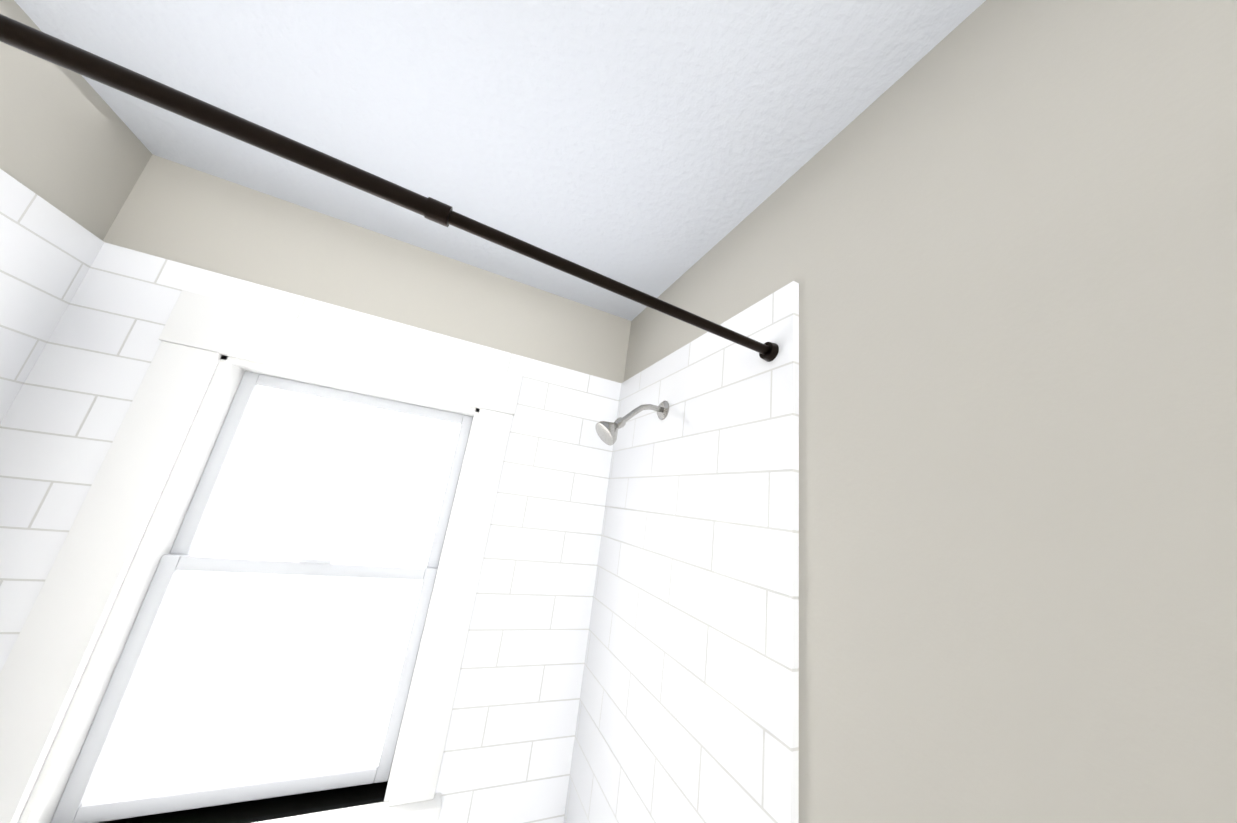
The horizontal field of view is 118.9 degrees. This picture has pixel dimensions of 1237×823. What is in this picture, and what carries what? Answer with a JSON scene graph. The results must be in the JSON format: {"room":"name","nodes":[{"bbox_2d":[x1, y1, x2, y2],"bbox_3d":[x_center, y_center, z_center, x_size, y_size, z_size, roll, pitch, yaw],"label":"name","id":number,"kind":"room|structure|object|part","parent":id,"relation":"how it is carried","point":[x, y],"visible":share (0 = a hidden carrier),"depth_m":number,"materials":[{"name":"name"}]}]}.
{"room":"bathroom","nodes":[
{"label":"bathroom","id":0,"kind":"room"},
{"bbox_2d":[0,0,151,240],"bbox_3d":[-1.366,0.347,0.269,0.215,2.440,0.900,14,-16,-22],"label":"wall","id":1,"kind":"structure","parent":0,"point":[73,147],"depth_m":0.82,"materials":[{"name":"grey paint"}]},
{"bbox_2d":[0,169,103,423],"bbox_3d":[-1.288,0.517,0.290,0.015,2.145,0.835,14,-16,-22],"label":"wall tile","id":2,"kind":"structure","parent":1,"relation":"attached to","point":[49,252],"depth_m":0.81,"materials":[{"name":"white tile"}]},
{"bbox_2d":[100,154,630,822],"bbox_3d":[-0.904,0.606,1.018,1.720,2.440,0.150,14,-16,-22],"label":"wall","id":3,"kind":"structure","parent":0,"point":[184,214],"depth_m":1.17,"materials":[{"name":"grey paint"}]},
{"bbox_2d":[0,290,522,822],"bbox_3d":[-0.860,0.429,1.026,0.930,1.335,0.197,14,-16,-22],"label":"window","id":4,"kind":"structure","parent":3,"relation":"in","point":[242,678],"depth_m":0.99,"materials":[{"name":"white"}]},
{"bbox_3d":[-0.911,0.707,0.990,0.646,0.560,0.025,14,-16,-22],"label":"window trim and sash","id":5,"kind":"part","parent":4,"relation":"part of","materials":[{"name":"white"}]},
{"bbox_3d":[-0.911,0.707,0.990,0.580,0.494,0.006,14,-16,-22],"label":"glass","id":6,"kind":"part","parent":4,"relation":"part of","materials":[{"name":"white glass"}]},
{"bbox_2d":[300,557,332,563],"bbox_3d":[-0.871,0.430,1.054,0.070,0.012,0.027,14,-16,-22],"label":"lock","id":7,"kind":"object","parent":4,"relation":"attached to","point":[316,560],"visible":0.92,"depth_m":1.05,"materials":[{"name":"grey plastic"}]},
{"bbox_3d":[-0.857,0.214,1.145,0.646,0.548,0.025,14,-16,-22],"label":"window trim and sash","id":8,"kind":"part","parent":4,"relation":"part of","materials":[{"name":"white"}]},
{"bbox_3d":[-0.857,0.214,1.145,0.580,0.482,0.006,14,-16,-22],"label":"glass","id":9,"kind":"part","parent":4,"relation":"part of","materials":[{"name":"white glass"}]},
{"bbox_2d":[0,242,620,822],"bbox_3d":[-0.792,0.756,0.947,1.505,2.145,0.015,14,-16,-22],"label":"wall tile","id":10,"kind":"structure","parent":3,"relation":"attached to","point":[508,752],"depth_m":1.10,"materials":[{"name":"white tile"}]},
{"bbox_2d":[14,0,985,320],"bbox_3d":[-0.128,-0.874,0.003,1.960,0.080,3.080,14,-16,-22],"label":"ceiling","id":11,"kind":"structure","parent":0,"point":[656,148],"depth_m":0.76,"materials":[{"name":"white paint"}]},
{"bbox_2d":[624,0,1236,822],"bbox_3d":[0.543,0.534,0.028,0.120,2.440,3.080,14,-16,-22],"label":"wall","id":12,"kind":"structure","parent":0,"point":[996,240],"depth_m":0.41,"materials":[{"name":"grey paint"}]},
{"bbox_2d":[0,14,778,361],"bbox_3d":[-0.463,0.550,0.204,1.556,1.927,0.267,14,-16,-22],"label":"curtain rod","id":13,"kind":"object","parent":12,"relation":"attached to","point":[80,60],"visible":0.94,"depth_m":0.46,"materials":[{"name":"brown metal"}]},
{"bbox_2d":[563,281,798,822],"bbox_3d":[0.056,0.840,0.846,0.015,2.145,0.835,14,-16,-22],"label":"wall tile","id":14,"kind":"structure","parent":12,"relation":"attached to","point":[688,710],"depth_m":0.80,"materials":[{"name":"white tile"}]},
{"bbox_2d":[595,401,668,445],"bbox_3d":[0.039,0.025,1.059,0.210,0.169,0.074,14,-16,-22],"label":"shower head","id":15,"kind":"object","parent":14,"relation":"attached to","point":[607,432],"visible":1,"depth_m":1.03}
]}

